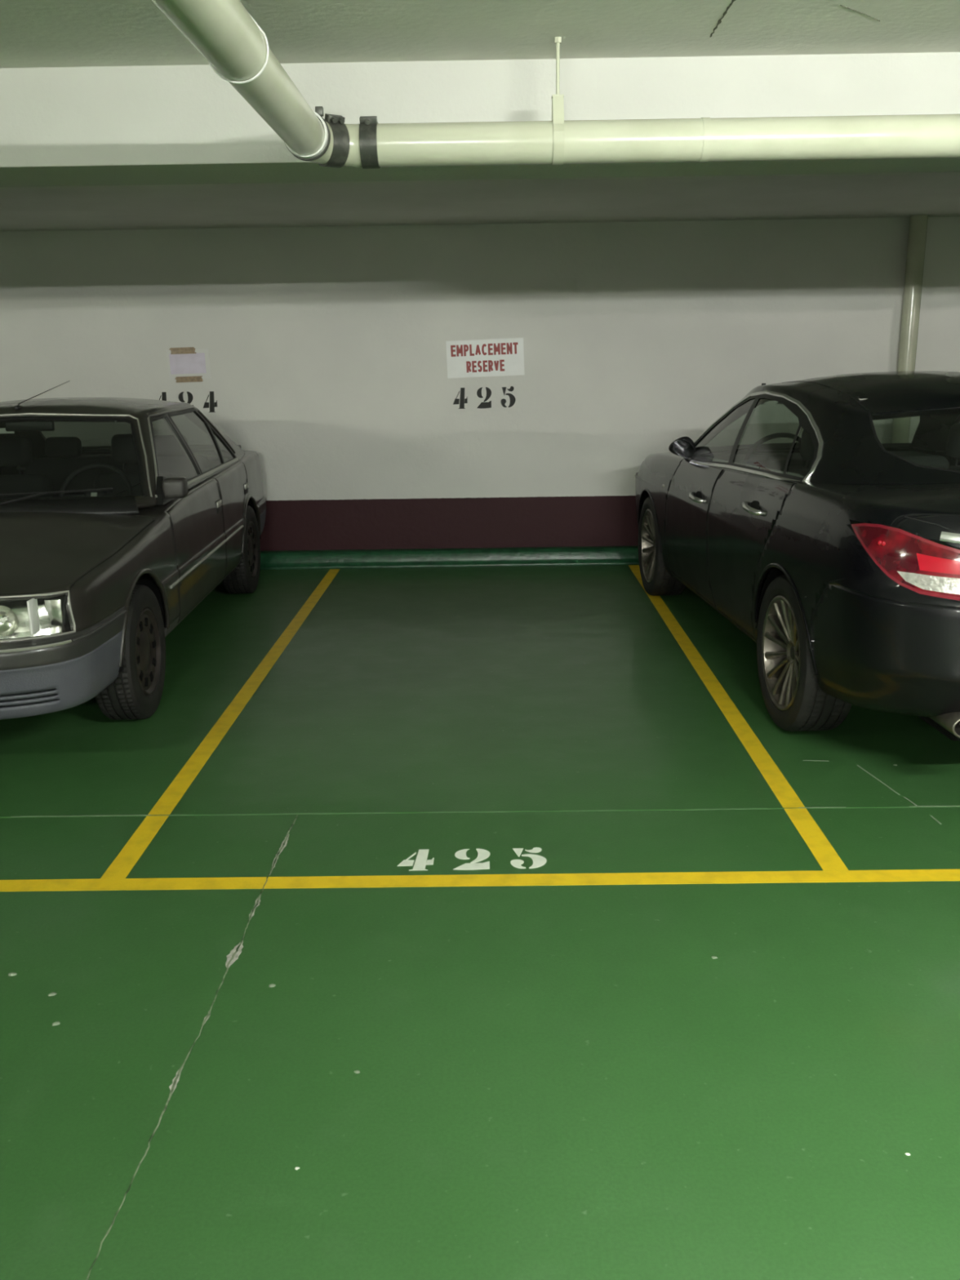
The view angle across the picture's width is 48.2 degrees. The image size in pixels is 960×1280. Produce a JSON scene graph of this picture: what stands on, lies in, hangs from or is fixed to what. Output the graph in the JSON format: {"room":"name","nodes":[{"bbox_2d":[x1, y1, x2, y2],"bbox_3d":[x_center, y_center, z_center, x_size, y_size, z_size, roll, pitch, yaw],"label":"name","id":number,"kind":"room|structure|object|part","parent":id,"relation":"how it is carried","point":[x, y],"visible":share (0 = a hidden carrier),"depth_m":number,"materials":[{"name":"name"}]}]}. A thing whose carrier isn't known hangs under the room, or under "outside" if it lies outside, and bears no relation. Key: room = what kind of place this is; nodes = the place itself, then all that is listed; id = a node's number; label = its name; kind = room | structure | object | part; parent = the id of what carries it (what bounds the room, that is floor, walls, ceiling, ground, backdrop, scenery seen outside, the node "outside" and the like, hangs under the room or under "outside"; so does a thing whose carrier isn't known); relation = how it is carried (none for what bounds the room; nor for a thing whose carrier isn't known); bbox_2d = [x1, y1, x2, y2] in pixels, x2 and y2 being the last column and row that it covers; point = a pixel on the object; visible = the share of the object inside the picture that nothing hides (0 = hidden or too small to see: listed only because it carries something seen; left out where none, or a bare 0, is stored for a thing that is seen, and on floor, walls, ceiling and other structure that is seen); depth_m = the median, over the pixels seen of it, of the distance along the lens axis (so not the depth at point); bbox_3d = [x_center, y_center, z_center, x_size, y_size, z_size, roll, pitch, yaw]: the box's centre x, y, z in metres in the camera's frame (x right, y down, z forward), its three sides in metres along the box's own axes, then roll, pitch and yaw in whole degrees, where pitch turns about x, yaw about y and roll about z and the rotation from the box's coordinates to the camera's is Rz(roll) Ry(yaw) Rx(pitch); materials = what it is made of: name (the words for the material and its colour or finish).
{"room":"parking garage","nodes":[
{"label":"parking garage","id":0,"kind":"room"},
{"bbox_2d":[0,605,17,636],"bbox_3d":[-1.794,-0.076,4.039,0.120,0.120,0.036,-1,15,-1],"label":"headlight assembly","id":1,"kind":"object","parent":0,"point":[6,628],"depth_m":4.05,"materials":[{"name":"clear glass"}]},
{"bbox_2d":[0,564,959,1279],"bbox_3d":[0.030,1.348,1.649,22.000,0.250,14.900,-1,15,0],"label":"floor","id":2,"kind":"structure","parent":0,"point":[566,1082],"depth_m":2.89,"materials":[{"name":"green paint"}]},
{"bbox_2d":[8,972,17,976],"bbox_3d":[-1.267,0.904,2.906,0.022,0.004,0.018,-8,16,-24],"label":"chip","id":3,"kind":"object","parent":2,"relation":"on","point":[11,974],"visible":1,"depth_m":2.90,"materials":[{"name":"grey"}]},
{"bbox_2d":[47,991,57,995],"bbox_3d":[-1.122,0.928,2.809,0.019,0.003,0.020,12,20,41],"label":"chip","id":4,"kind":"object","parent":2,"relation":"on","point":[52,993],"visible":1,"depth_m":2.81,"materials":[{"name":"grey"}]},
{"bbox_2d":[52,1021,60,1026],"bbox_3d":[-1.062,0.960,2.686,0.020,0.003,0.015,-5,15,-16],"label":"chip","id":5,"kind":"object","parent":2,"relation":"on","point":[56,1023],"visible":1,"depth_m":2.68,"materials":[{"name":"grey"}]},
{"bbox_2d":[10,814,150,817],"bbox_3d":[-1.458,0.642,3.912,0.510,0.002,0.006,-1,15,0],"label":"joint dust","id":6,"kind":"object","parent":2,"relation":"on","point":[113,815],"visible":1,"depth_m":3.91,"materials":[{"name":"grey"}]},
{"bbox_2d":[0,380,266,719],"bbox_3d":[-2.434,-0.705,6.146,1.840,1.494,4.736,-1,15,-1],"label":"parked car","id":7,"kind":"object","parent":2,"relation":"on","point":[105,550],"visible":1,"depth_m":5.18,"materials":[{"name":"black metal"}]},
{"bbox_3d":[-1.794,-0.075,4.037,0.016,0.016,0.040,-1,15,-1],"label":"bulb","id":8,"kind":"part","parent":7,"relation":"part of","materials":[{"name":"white"}]},
{"bbox_3d":[-2.818,-1.033,6.418,0.134,0.122,0.034,-1,15,-1],"label":"headrest post","id":9,"kind":"part","parent":7,"relation":"part of","materials":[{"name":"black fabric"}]},
{"bbox_3d":[-2.910,-0.986,5.691,0.961,0.402,0.331,-12,18,-36],"label":"windscreen trim","id":10,"kind":"part","parent":7,"relation":"part of","materials":[{"name":"silver metal"}]},
{"bbox_3d":[-2.209,-0.674,5.141,0.259,0.053,0.014,-10,17,-31],"label":"wiper arm","id":11,"kind":"part","parent":7,"relation":"part of","materials":[{"name":"black metal"}]},
{"bbox_3d":[-2.812,-0.722,6.431,0.480,0.528,0.247,-1,15,-1],"label":"backrest","id":12,"kind":"part","parent":7,"relation":"part of","materials":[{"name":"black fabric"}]},
{"bbox_2d":[4,421,54,431],"bbox_3d":[-2.436,-1.160,5.801,0.260,0.060,0.030,-1,15,-1],"label":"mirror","id":13,"kind":"object","parent":7,"relation":"attached to","point":[11,426],"depth_m":5.79,"materials":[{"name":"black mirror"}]},
{"bbox_3d":[-2.099,-0.720,5.230,0.590,0.022,0.041,-4,15,-11],"label":"wiper blade","id":14,"kind":"part","parent":7,"relation":"part of","materials":[{"name":"black rubber"}]},
{"bbox_3d":[-2.410,-0.640,5.220,1.484,0.082,0.285,-1,15,-1],"label":"cowl panel","id":15,"kind":"part","parent":7,"relation":"part of","materials":[{"name":"black plastic"}]},
{"bbox_3d":[-1.950,-1.006,5.715,0.961,0.402,0.331,9,18,34],"label":"windscreen trim","id":16,"kind":"part","parent":7,"relation":"part of","materials":[{"name":"silver metal"}]},
{"bbox_3d":[-2.469,-0.978,7.305,1.248,0.528,0.247,-1,15,-1],"label":"backrest","id":17,"kind":"part","parent":7,"relation":"part of","materials":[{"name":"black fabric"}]},
{"bbox_3d":[-2.079,-1.048,6.436,0.134,0.122,0.034,-1,15,-1],"label":"headrest post","id":18,"kind":"part","parent":7,"relation":"part of","materials":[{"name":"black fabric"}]},
{"bbox_3d":[-2.072,-0.738,6.449,0.480,0.528,0.247,-1,15,-1],"label":"backrest","id":19,"kind":"part","parent":7,"relation":"part of","materials":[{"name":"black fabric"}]},
{"bbox_3d":[-1.724,-0.971,5.653,0.024,0.382,0.646,-5,15,-17],"label":"belt trim","id":20,"kind":"part","parent":7,"relation":"part of","materials":[{"name":"silver metal"}]},
{"bbox_3d":[-1.529,-0.283,5.379,0.014,0.014,0.175,-1,15,-1],"label":"moulding","id":21,"kind":"part","parent":7,"relation":"part of","materials":[{"name":"silver metal"}]},
{"bbox_3d":[-1.817,-1.267,6.631,0.140,0.353,1.450,1,15,6],"label":"gutter rail","id":22,"kind":"part","parent":7,"relation":"part of","materials":[{"name":"black metal"}]},
{"bbox_3d":[-1.577,-0.534,6.028,0.049,0.619,1.190,-1,15,-1],"label":"door","id":23,"kind":"part","parent":7,"relation":"part of","materials":[{"name":"grey paint"}]},
{"bbox_3d":[-1.642,-0.982,6.386,0.034,0.027,2.027,-1,15,-1],"label":"belt trim","id":24,"kind":"part","parent":7,"relation":"part of","materials":[{"name":"silver metal"}]},
{"bbox_3d":[-1.603,-0.277,6.250,0.066,0.079,1.994,-1,15,-1],"label":"sill","id":25,"kind":"part","parent":7,"relation":"part of","materials":[{"name":"grey metal"}]},
{"bbox_3d":[-1.549,-0.462,6.045,0.015,0.018,1.165,-1,15,-1],"label":"moulding","id":26,"kind":"part","parent":7,"relation":"part of","materials":[{"name":"silver metal"}]},
{"bbox_3d":[-1.580,-0.805,6.463,0.015,0.072,0.130,-1,15,-1],"label":"door handle","id":27,"kind":"part","parent":7,"relation":"part of","materials":[{"name":"black"}]},
{"bbox_3d":[-1.573,-0.821,6.460,0.011,0.034,0.120,-1,15,-1],"label":"handle plate","id":28,"kind":"part","parent":7,"relation":"part of","materials":[{"name":"silver metal"}]},
{"bbox_3d":[-1.609,-0.808,7.035,0.052,0.636,0.913,-1,15,-1],"label":"door","id":29,"kind":"part","parent":7,"relation":"part of","materials":[{"name":"grey paint"}]},
{"bbox_3d":[-1.575,-0.690,6.892,0.014,0.017,0.530,-1,15,-1],"label":"moulding","id":30,"kind":"part","parent":7,"relation":"part of","materials":[{"name":"silver metal"}]},
{"bbox_3d":[-1.609,-1.038,7.348,0.015,0.072,0.130,-1,15,-1],"label":"door handle","id":31,"kind":"part","parent":7,"relation":"part of","materials":[{"name":"black"}]},
{"bbox_3d":[-1.601,-1.054,7.344,0.011,0.034,0.120,-1,15,-1],"label":"handle plate","id":32,"kind":"part","parent":7,"relation":"part of","materials":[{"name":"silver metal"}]},
{"bbox_2d":[85,814,297,1279],"bbox_3d":[-0.694,0.954,2.688,0.037,0.002,2.496,0,15,2],"label":"crack","id":33,"kind":"object","parent":2,"relation":"on","point":[235,953],"depth_m":2.70,"materials":[{"name":"concrete"}]},
{"bbox_2d":[100,568,340,878],"bbox_3d":[-1.158,0.103,5.938,0.081,0.001,5.180,-1,15,1],"label":"painted line","id":34,"kind":"object","parent":2,"relation":"on","point":[122,864],"visible":1,"depth_m":4.50,"materials":[{"name":"yellow paint"}]},
{"bbox_2d":[268,983,275,987],"bbox_3d":[-0.550,0.913,2.835,0.019,0.003,0.017,-1,15,0],"label":"chip","id":35,"kind":"object","parent":2,"relation":"on","point":[271,985],"visible":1,"depth_m":2.83,"materials":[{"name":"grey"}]},
{"bbox_2d":[174,811,461,815],"bbox_3d":[-0.588,0.631,3.905,1.050,0.002,0.006,-1,15,0],"label":"joint dust","id":36,"kind":"object","parent":2,"relation":"on","point":[402,811],"visible":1,"depth_m":3.90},
{"bbox_2d":[397,847,546,870],"bbox_3d":[-0.025,0.721,3.535,0.488,0.002,0.156,-1,15,0],"label":"painted number","id":37,"kind":"object","parent":2,"relation":"on","point":[421,860],"visible":1,"depth_m":3.52,"materials":[{"name":"white paint"}]},
{"bbox_2d":[0,806,952,817],"bbox_3d":[0.037,0.624,3.899,18.000,0.002,0.020,-1,15,0],"label":"joint","id":38,"kind":"object","parent":2,"relation":"on","point":[846,806],"visible":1,"depth_m":3.90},
{"bbox_2d":[0,869,959,891],"bbox_3d":[0.035,0.759,3.388,18.000,0.001,0.078,-1,15,0],"label":"painted line","id":39,"kind":"object","parent":2,"relation":"on","point":[898,875],"visible":1,"depth_m":3.39,"materials":[{"name":"yellow paint"}]},
{"bbox_2d":[628,564,848,870],"bbox_3d":[1.171,0.073,5.920,0.081,0.001,5.180,-1,15,1],"label":"painted line","id":40,"kind":"object","parent":2,"relation":"on","point":[817,842],"visible":0.85,"depth_m":4.43,"materials":[{"name":"yellow paint"}]},
{"bbox_2d":[635,370,959,741],"bbox_3d":[2.118,-0.694,5.832,1.925,1.500,4.836,-2,15,-3],"label":"parked car","id":41,"kind":"object","parent":2,"relation":"on","point":[835,550],"visible":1,"depth_m":4.45,"materials":[{"name":"black metal"}]},
{"bbox_2d":[668,436,696,460],"bbox_3d":[1.216,-1.118,6.385,0.191,0.187,0.113,-1,15,0],"label":"mirror","id":42,"kind":"object","parent":41,"relation":"attached to","point":[683,446],"depth_m":6.33,"materials":[{"name":"black plastic"}]},
{"bbox_3d":[1.223,-0.668,6.199,0.078,0.749,1.074,-2,15,-3],"label":"door","id":43,"kind":"part","parent":41,"relation":"part of","materials":[{"name":"black paint"}]},
{"bbox_3d":[1.188,-0.784,5.904,0.058,0.041,0.237,-2,15,-3],"label":"door handle","id":44,"kind":"part","parent":41,"relation":"part of","materials":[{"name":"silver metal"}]},
{"bbox_3d":[1.305,-0.188,5.954,0.093,0.083,1.781,-2,15,-3],"label":"sill","id":45,"kind":"part","parent":41,"relation":"part of","materials":[{"name":"black paint"}]},
{"bbox_3d":[1.280,-0.423,5.170,0.078,0.799,1.202,-1,15,-2],"label":"door","id":46,"kind":"part","parent":41,"relation":"part of","materials":[{"name":"black paint"}]},
{"bbox_3d":[1.242,-0.602,4.909,0.058,0.041,0.237,-2,15,-3],"label":"door handle","id":47,"kind":"part","parent":41,"relation":"part of","materials":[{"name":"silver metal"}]},
{"bbox_3d":[1.380,-1.035,5.460,0.228,0.455,2.051,-2,15,-3],"label":"window trim","id":48,"kind":"part","parent":41,"relation":"part of","materials":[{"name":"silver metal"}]},
{"bbox_3d":[1.752,-0.636,5.611,0.480,0.528,0.247,-2,15,-3],"label":"backrest","id":49,"kind":"part","parent":41,"relation":"part of","materials":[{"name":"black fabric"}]},
{"bbox_2d":[854,525,959,596],"bbox_3d":[1.575,-0.279,3.690,0.433,0.202,0.403,-2,15,-3],"label":"tail light","id":50,"kind":"object","parent":41,"relation":"on","point":[891,561],"depth_m":3.65,"materials":[{"name":"red plastic"}]},
{"bbox_2d":[897,571,959,594],"bbox_3d":[1.587,-0.186,3.592,0.365,0.059,0.039,6,16,24],"label":"lamp","id":51,"kind":"object","parent":41,"relation":"attached to","point":[908,582],"depth_m":3.61,"materials":[{"name":"white plastic"}]},
{"bbox_2d":[916,553,959,574],"bbox_3d":[1.624,-0.248,3.566,0.324,0.061,0.029,5,16,21],"label":"lamp","id":52,"kind":"object","parent":41,"relation":"on","point":[926,563],"depth_m":3.59,"materials":[{"name":"red plastic"}]},
{"bbox_3d":[2.511,-0.658,5.650,0.480,0.528,0.247,-2,15,-3],"label":"backrest","id":53,"kind":"part","parent":41,"relation":"part of","materials":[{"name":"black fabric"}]},
{"bbox_3d":[2.510,-0.935,5.508,0.134,0.122,0.034,-2,15,-3],"label":"headrest post","id":54,"kind":"part","parent":41,"relation":"part of","materials":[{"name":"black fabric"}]},
{"bbox_2d":[799,806,845,808],"bbox_3d":[1.242,0.608,3.890,0.170,0.002,0.006,-1,15,0],"label":"joint dust","id":55,"kind":"object","parent":2,"relation":"on","point":[832,806],"visible":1,"depth_m":3.89,"materials":[{"name":"grey"}]},
{"bbox_2d":[857,764,899,795],"bbox_3d":[1.536,0.538,4.139,0.007,0.002,0.305,-3,15,-10],"label":"scratch","id":56,"kind":"object","parent":2,"relation":"on","point":[857,765],"visible":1,"depth_m":4.13,"materials":[{"name":"grey"}]},
{"bbox_2d":[909,805,959,806],"bbox_3d":[1.772,0.601,3.886,0.430,0.002,0.006,-1,15,0],"label":"joint dust","id":57,"kind":"object","parent":2,"relation":"on","point":[909,806],"visible":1,"depth_m":3.89,"materials":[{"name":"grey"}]},
{"bbox_2d":[0,216,959,551],"bbox_3d":[0.038,-1.877,8.373,22.000,2.552,0.250,-1,15,0],"label":"wall","id":58,"kind":"structure","parent":0,"point":[326,346],"depth_m":8.14,"materials":[{"name":"white paint"}]},
{"bbox_2d":[159,391,217,412],"bbox_3d":[-2.267,-1.833,8.264,0.481,0.160,0.002,-1,15,0],"label":"painted number","id":59,"kind":"object","parent":58,"relation":"attached to","point":[212,405],"visible":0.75,"depth_m":8.26,"materials":[{"name":"black paint"}]},
{"bbox_2d":[165,346,211,382],"bbox_3d":[-2.226,-2.103,8.191,0.325,0.258,0.008,-2,15,1],"label":"notice","id":60,"kind":"object","parent":58,"relation":"attached to","point":[187,364],"visible":1,"depth_m":8.19,"materials":[{"name":"white paper"}]},
{"bbox_2d":[260,546,639,569],"bbox_3d":[0.055,-0.655,8.494,22.000,0.128,0.142,-1,15,0],"label":"curb","id":61,"kind":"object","parent":58,"relation":"attached to","point":[582,555],"depth_m":8.47,"materials":[{"name":"green paint"}]},
{"bbox_2d":[453,386,515,408],"bbox_3d":[0.032,-1.865,8.246,0.483,0.165,0.002,-1,15,0],"label":"painted number","id":62,"kind":"object","parent":58,"relation":"attached to","point":[462,400],"visible":1,"depth_m":8.25,"materials":[{"name":"black paint"}]},
{"bbox_2d":[445,337,524,377],"bbox_3d":[0.040,-2.149,8.171,0.588,0.275,0.006,-2,15,1],"label":"wall sign","id":63,"kind":"object","parent":58,"relation":"attached to","point":[490,357],"visible":1,"depth_m":8.17,"materials":[{"name":"paper"}]},
{"bbox_2d":[891,214,928,443],"bbox_3d":[3.222,-1.863,8.147,0.124,2.550,0.124,-1,15,0],"label":"drain pipe","id":64,"kind":"object","parent":58,"relation":"attached to","point":[917,229],"visible":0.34,"depth_m":7.94,"materials":[{"name":"beige paint"}]},
{"bbox_2d":[0,0,959,68],"bbox_3d":[-0.020,-0.731,-1.403,22.000,0.270,10.060,-1,15,0],"label":"ceiling","id":65,"kind":"structure","parent":0,"point":[34,33],"depth_m":3.15,"materials":[{"name":"paint"}]},
{"bbox_2d":[208,11,268,83],"bbox_3d":[-0.530,-1.360,2.241,0.162,0.359,0.040,-1,15,0],"label":"hanger","id":66,"kind":"object","parent":65,"relation":"hanging from","point":[259,27],"visible":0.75,"depth_m":2.28,"materials":[{"name":"white metal"}]},
{"bbox_2d":[0,52,959,186],"bbox_3d":[0.003,-1.920,3.682,22.000,0.568,0.420,-1,15,0],"label":"beam","id":67,"kind":"structure","parent":65,"relation":"attached to","point":[149,125],"depth_m":3.51,"materials":[{"name":"white concrete"}]},
{"bbox_2d":[551,36,564,164],"bbox_3d":[0.238,-1.649,3.287,0.036,0.356,0.129,-1,15,0],"label":"hanger","id":68,"kind":"object","parent":65,"relation":"hanging from","point":[557,104],"visible":0.89,"depth_m":3.26,"materials":[{"name":"beige paint"}]},
{"bbox_2d":[151,0,959,168],"bbox_3d":[5.144,-0.403,-1.283,11.483,0.146,9.566,-1,15,0],"label":"ceiling pipe","id":69,"kind":"object","parent":68,"relation":"hanging from","point":[224,32],"visible":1,"depth_m":3.26,"materials":[{"name":"beige paint"}]},
{"bbox_3d":[0.237,-1.741,3.263,0.019,0.167,0.022,-1,15,0],"label":"rod","id":70,"kind":"part","parent":68,"relation":"part of","materials":[{"name":"beige paint"}]},
{"bbox_2d":[710,0,735,37],"bbox_3d":[0.691,-1.759,2.982,0.016,0.002,0.570,-1,15,1],"label":"crack","id":71,"kind":"object","parent":65,"relation":"attached to","point":[719,21],"depth_m":3.07,"materials":[{"name":"grey concrete"}]},
{"bbox_2d":[840,4,879,21],"bbox_3d":[1.083,-1.782,3.048,0.227,0.002,0.005,-14,20,-41],"label":"crack","id":72,"kind":"object","parent":65,"relation":"attached to","point":[840,5],"depth_m":3.03,"materials":[{"name":"grey concrete"}]},
{"bbox_2d":[0,172,959,231],"bbox_3d":[0.010,-2.687,5.962,22.000,0.250,4.500,-1,15,0],"label":"beam underside","id":73,"kind":"structure","parent":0,"point":[933,194],"depth_m":6.79,"materials":[{"name":"paint"}]}
]}

